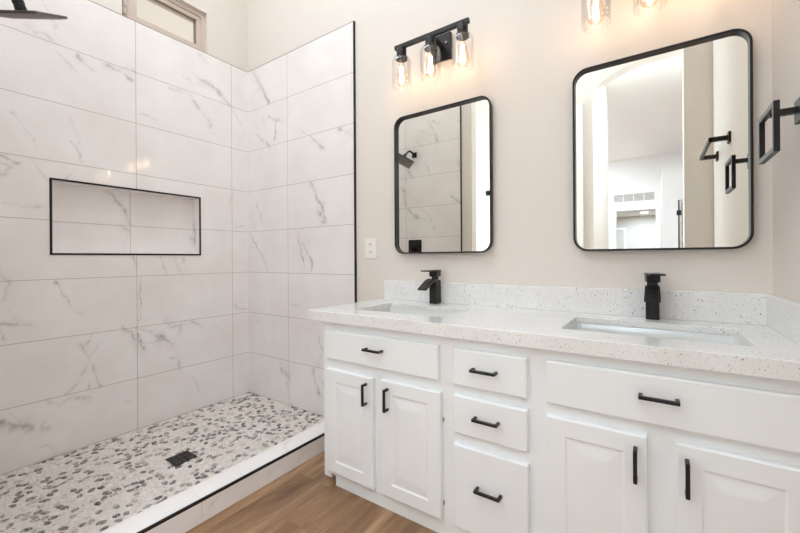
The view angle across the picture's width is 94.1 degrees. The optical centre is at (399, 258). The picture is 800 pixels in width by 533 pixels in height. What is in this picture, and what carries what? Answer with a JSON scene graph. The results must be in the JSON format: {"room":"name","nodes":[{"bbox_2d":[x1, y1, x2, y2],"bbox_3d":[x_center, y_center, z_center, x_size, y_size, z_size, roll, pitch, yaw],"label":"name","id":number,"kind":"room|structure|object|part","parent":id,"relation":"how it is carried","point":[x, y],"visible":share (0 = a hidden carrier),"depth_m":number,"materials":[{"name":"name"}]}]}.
{"room":"bathroom","nodes":[
{"label":"bathroom","id":0,"kind":"room"},
{"bbox_2d":[0,0,249,474],"bbox_3d":[-1.907,-0.718,1.878,0.200,3.800,2.800,0,0,34],"label":"wall","id":1,"kind":"structure","parent":0,"point":[94,349],"depth_m":2.13,"materials":[{"name":"white tile"}]},
{"bbox_2d":[49,177,200,254],"bbox_3d":[-1.566,-0.215,2.204,0.016,0.393,0.762,0,0,34],"label":"trim","id":2,"kind":"structure","parent":1,"relation":"attached to","point":[50,179],"depth_m":2.07,"materials":[{"name":"black metal"}]},
{"bbox_2d":[122,0,204,51],"bbox_3d":[-1.512,-1.547,2.390,0.093,0.282,0.499,0,0,34],"label":"window","id":3,"kind":"structure","parent":1,"relation":"in","point":[129,7],"depth_m":2.45,"materials":[{"name":"beige"}]},
{"bbox_2d":[0,392,323,532],"bbox_3d":[-1.127,1.053,1.907,1.038,0.089,1.487,0,0,34],"label":"floor","id":4,"kind":"structure","parent":0,"point":[94,488],"depth_m":1.80,"materials":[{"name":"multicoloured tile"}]},
{"bbox_2d":[165,450,197,466],"bbox_3d":[-1.103,1.019,1.880,0.108,0.024,0.108,0,0,34],"label":"floor drain","id":5,"kind":"object","parent":4,"relation":"in","point":[179,459],"visible":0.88,"depth_m":1.88,"materials":[{"name":"black metal"}]},
{"bbox_2d":[185,451,437,532],"bbox_3d":[-0.133,1.072,0.252,2.253,0.200,3.300,0,0,34],"label":"floor","id":6,"kind":"structure","parent":0,"point":[304,499],"depth_m":1.43,"materials":[{"name":"brown wood"}]},
{"bbox_2d":[100,421,324,532],"bbox_3d":[-0.653,1.032,1.583,0.111,0.287,1.487,0,0,34],"label":"curb","id":7,"kind":"object","parent":6,"relation":"on","point":[187,509],"visible":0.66,"depth_m":1.47,"materials":[{"name":"stone"}]},
{"bbox_2d":[324,321,799,532],"bbox_3d":[0.429,0.616,1.402,1.518,0.704,0.576,0,0,34],"label":"vanity cabinet","id":8,"kind":"object","parent":6,"relation":"on","point":[441,434],"visible":0.99,"depth_m":1.08,"materials":[{"name":"white paint"}]},
{"bbox_3d":[-0.206,0.690,1.535,0.254,0.439,0.020,0,0,34],"label":"door","id":9,"kind":"part","parent":8,"relation":"part of","materials":[{"name":"white paint"}]},
{"bbox_3d":[-0.141,0.535,1.460,0.009,0.085,0.030,0,0,34],"label":"handle","id":10,"kind":"part","parent":8,"relation":"part of","materials":[{"name":"black metal"}]},
{"bbox_3d":[-0.108,0.356,1.436,0.085,0.009,0.030,0,0,34],"label":"handle","id":11,"kind":"part","parent":8,"relation":"part of","materials":[{"name":"black metal"}]},
{"bbox_3d":[-0.088,0.366,1.453,0.542,0.123,0.020,0,0,34],"label":"drawer","id":12,"kind":"part","parent":8,"relation":"part of","materials":[{"name":"white paint"}]},
{"bbox_3d":[-0.054,0.535,1.401,0.009,0.085,0.030,0,0,34],"label":"handle","id":13,"kind":"part","parent":8,"relation":"part of","materials":[{"name":"black metal"}]},
{"bbox_3d":[0.038,0.686,1.369,0.261,0.443,0.020,0,0,34],"label":"door","id":14,"kind":"part","parent":8,"relation":"part of","materials":[{"name":"white paint"}]},
{"bbox_3d":[0.264,0.361,1.183,0.085,0.009,0.030,0,0,34],"label":"handle","id":15,"kind":"part","parent":8,"relation":"part of","materials":[{"name":"black metal"}]},
{"bbox_3d":[0.270,0.519,1.179,0.085,0.009,0.030,0,0,34],"label":"handle","id":16,"kind":"part","parent":8,"relation":"part of","materials":[{"name":"black metal"}]},
{"bbox_3d":[0.276,0.746,1.176,0.085,0.009,0.030,0,0,34],"label":"handle","id":17,"kind":"part","parent":8,"relation":"part of","materials":[{"name":"black metal"}]},
{"bbox_3d":[0.286,0.364,1.198,0.244,0.124,0.020,0,0,34],"label":"drawer","id":18,"kind":"part","parent":8,"relation":"part of","materials":[{"name":"white paint"}]},
{"bbox_3d":[0.287,0.524,1.198,0.245,0.129,0.020,0,0,34],"label":"drawer","id":19,"kind":"part","parent":8,"relation":"part of","materials":[{"name":"white paint"}]},
{"bbox_3d":[0.289,0.766,1.197,0.247,0.281,0.020,0,0,34],"label":"drawer","id":20,"kind":"part","parent":8,"relation":"part of","materials":[{"name":"white paint"}]},
{"bbox_2d":[308,298,799,381],"bbox_3d":[0.404,0.244,1.430,1.588,0.042,0.558,0,0,34],"label":"countertop","id":21,"kind":"structure","parent":8,"relation":"on","point":[768,353],"depth_m":1.16,"materials":[{"name":"white stone"}]},
{"bbox_2d":[371,307,459,316],"bbox_3d":[0.060,0.318,1.655,0.484,0.146,0.324,0,0,34],"label":"sink","id":22,"kind":"object","parent":21,"relation":"in","point":[435,313],"visible":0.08,"depth_m":1.81,"materials":[{"name":"white ceramic"}]},
{"bbox_2d":[418,270,440,303],"bbox_3d":[0.146,0.141,1.815,0.047,0.166,0.153,0,0,34],"label":"faucet","id":23,"kind":"object","parent":21,"relation":"on","point":[434,285],"visible":1,"depth_m":1.84,"materials":[{"name":"black metal"}]},
{"bbox_3d":[0.138,0.126,1.803,0.047,0.050,0.125,0,0,34],"label":"spout","id":24,"kind":"part","parent":23,"relation":"part of","materials":[{"name":"black metal"}]},
{"bbox_3d":[0.153,0.085,1.825,0.046,0.054,0.128,0,0,34],"label":"handle","id":25,"kind":"part","parent":23,"relation":"part of","materials":[{"name":"black metal"}]},
{"bbox_2d":[644,273,665,319],"bbox_3d":[0.894,0.136,1.307,0.065,0.166,0.156,0,0,34],"label":"faucet","id":26,"kind":"object","parent":21,"relation":"on","point":[652,297],"visible":1,"depth_m":1.32,"materials":[{"name":"black metal"}]},
{"bbox_3d":[0.880,0.121,1.297,0.047,0.050,0.125,0,0,34],"label":"spout","id":27,"kind":"part","parent":26,"relation":"part of","materials":[{"name":"black metal"}]},
{"bbox_3d":[0.900,0.080,1.316,0.046,0.054,0.128,0,0,25],"label":"handle","id":28,"kind":"part","parent":26,"relation":"part of","materials":[{"name":"black metal"}]},
{"bbox_2d":[568,322,746,345],"bbox_3d":[0.776,0.314,1.166,0.499,0.146,0.324,0,0,34],"label":"sink","id":29,"kind":"object","parent":21,"relation":"in","point":[615,329],"visible":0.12,"depth_m":1.26,"materials":[{"name":"white ceramic"}]},
{"bbox_2d":[766,294,799,345],"bbox_3d":[1.043,0.167,0.977,0.022,0.102,0.530,0,0,34],"label":"side splash","id":30,"kind":"object","parent":21,"relation":"on","point":[782,314],"visible":1,"depth_m":1.04,"materials":[{"name":"white stone"}]},
{"bbox_3d":[0.537,0.681,1.028,0.245,0.447,0.020,0,0,34],"label":"door","id":31,"kind":"part","parent":8,"relation":"part of","materials":[{"name":"white paint"}]},
{"bbox_3d":[0.602,0.529,0.953,0.009,0.085,0.030,0,0,34],"label":"handle","id":32,"kind":"part","parent":8,"relation":"part of","materials":[{"name":"black metal"}]},
{"bbox_3d":[0.642,0.350,0.924,0.085,0.009,0.030,0,0,34],"label":"handle","id":33,"kind":"part","parent":8,"relation":"part of","materials":[{"name":"black metal"}]},
{"bbox_3d":[0.661,0.360,0.942,0.550,0.126,0.020,0,0,34],"label":"drawer","id":34,"kind":"part","parent":8,"relation":"part of","materials":[{"name":"white paint"}]},
{"bbox_3d":[0.690,0.530,0.893,0.009,0.085,0.030,0,0,34],"label":"handle","id":35,"kind":"part","parent":8,"relation":"part of","materials":[{"name":"black metal"}]},
{"bbox_3d":[0.788,0.678,0.857,0.246,0.449,0.020,0,0,34],"label":"door","id":36,"kind":"part","parent":8,"relation":"part of","materials":[{"name":"white paint"}]},
{"bbox_2d":[248,0,772,416],"bbox_3d":[0.086,-0.730,2.092,3.251,3.800,0.200,0,0,34],"label":"wall","id":37,"kind":"structure","parent":0,"point":[525,56],"depth_m":2.00,"materials":[{"name":"beige paint"}]},
{"bbox_3d":[-0.708,-0.197,2.515,1.057,2.426,0.001,0,0,34],"label":"panel","id":38,"kind":"part","parent":37,"relation":"part of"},
{"bbox_2d":[353,21,356,302],"bbox_3d":[-0.267,-0.263,2.217,0.009,2.300,0.011,0,0,34],"label":"trim","id":39,"kind":"structure","parent":37,"relation":"attached to","point":[354,63],"depth_m":2.21,"materials":[{"name":"black"}]},
{"bbox_2d":[365,238,376,257],"bbox_3d":[-0.169,-0.058,2.153,0.080,0.116,0.008,0,0,34],"label":"wall outlet","id":40,"kind":"object","parent":37,"relation":"attached to","point":[370,243],"visible":1,"depth_m":2.15,"materials":[{"name":"white plastic"}]},
{"bbox_2d":[394,17,469,81],"bbox_3d":[0.166,-0.999,1.823,0.437,0.254,0.168,0,0,34],"label":"vanity light","id":41,"kind":"object","parent":37,"relation":"attached to","point":[440,47],"visible":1,"depth_m":1.83,"materials":[{"name":"black metal"}]},
{"bbox_2d":[396,46,406,62],"bbox_3d":[0.008,-1.038,1.890,0.060,0.057,0.060,0,0,34],"label":"socket","id":42,"kind":"object","parent":41,"relation":"attached to","point":[401,57],"depth_m":1.87,"materials":[{"name":"black metal"}]},
{"bbox_2d":[424,34,436,52],"bbox_3d":[0.147,-1.039,1.796,0.060,0.057,0.060,0,0,34],"label":"socket","id":43,"kind":"object","parent":41,"relation":"attached to","point":[430,40],"depth_m":1.78,"materials":[{"name":"black metal"}]},
{"bbox_3d":[0.179,-1.068,1.838,0.030,0.015,0.090,0,0,34],"label":"arm","id":44,"kind":"part","parent":41,"relation":"part of","materials":[{"name":"black metal"}]},
{"bbox_2d":[456,21,468,40],"bbox_3d":[0.285,-1.040,1.701,0.060,0.057,0.060,0,0,34],"label":"socket","id":45,"kind":"object","parent":41,"relation":"attached to","point":[462,34],"depth_m":1.68,"materials":[{"name":"black metal"}]},
{"bbox_2d":[394,96,492,253],"bbox_3d":[0.203,-0.394,1.884,0.547,0.736,0.031,0,0,34],"label":"mirror","id":46,"kind":"object","parent":37,"relation":"attached to","point":[443,155],"visible":1,"depth_m":1.87,"materials":[{"name":"black metal"}]},
{"bbox_2d":[384,280,774,325],"bbox_3d":[0.564,0.170,1.642,1.562,0.102,0.028,0,0,34],"label":"backsplash","id":47,"kind":"structure","parent":37,"relation":"attached to","point":[723,307],"depth_m":1.47,"materials":[{"name":"white stone"}]},
{"bbox_2d":[593,0,648,19],"bbox_3d":[0.892,-1.004,1.328,0.437,0.254,0.168,0,0,34],"label":"vanity light","id":48,"kind":"object","parent":37,"relation":"attached to","point":[595,1],"visible":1,"depth_m":1.39,"materials":[{"name":"glass"}]},
{"bbox_2d":[572,28,753,250],"bbox_3d":[0.940,-0.399,1.381,0.543,0.736,0.031,0,0,34],"label":"mirror","id":49,"kind":"object","parent":37,"relation":"attached to","point":[663,145],"visible":1,"depth_m":1.36,"materials":[{"name":"black metal"}]},
{"bbox_2d":[772,0,799,301],"bbox_3d":[0.559,-0.733,0.080,0.200,3.800,2.608,0,0,34],"label":"wall","id":50,"kind":"structure","parent":0,"point":[785,13],"depth_m":1.08,"materials":[{"name":"beige paint"}]},
{"bbox_2d":[758,97,799,164],"bbox_3d":[1.008,-0.340,0.975,0.073,0.146,0.163,0,0,34],"label":"towel ring","id":51,"kind":"object","parent":50,"relation":"attached to","point":[773,111],"visible":1,"depth_m":0.96,"materials":[{"name":"black metal"}]},
{"bbox_3d":[1.008,-0.383,0.976,0.057,0.016,0.016,0,0,34],"label":"post","id":52,"kind":"part","parent":51,"relation":"part of","materials":[{"name":"black metal"}]},
{"bbox_3d":[1.033,-0.384,0.959,0.012,0.060,0.060,0,0,34],"label":"wall plate","id":53,"kind":"part","parent":51,"relation":"part of","materials":[{"name":"black metal"}]},
{"bbox_3d":[-1.619,-0.719,1.266,1.365,3.800,0.113,0,0,34],"label":"wall","id":54,"kind":"structure","parent":0,"visible":0},
{"bbox_2d":[0,0,67,19],"bbox_3d":[-1.451,-0.967,1.394,0.222,0.172,0.254,0,0,-10],"label":"shower","id":55,"kind":"object","parent":54,"relation":"attached to","point":[20,11],"visible":1,"depth_m":1.41,"materials":[{"name":"black metal"}]},
{"bbox_3d":[-1.450,-0.938,1.431,0.207,0.115,0.180,0,0,-10],"label":"spray plate","id":56,"kind":"part","parent":55,"relation":"part of","materials":[{"name":"grey metal"}]}
]}

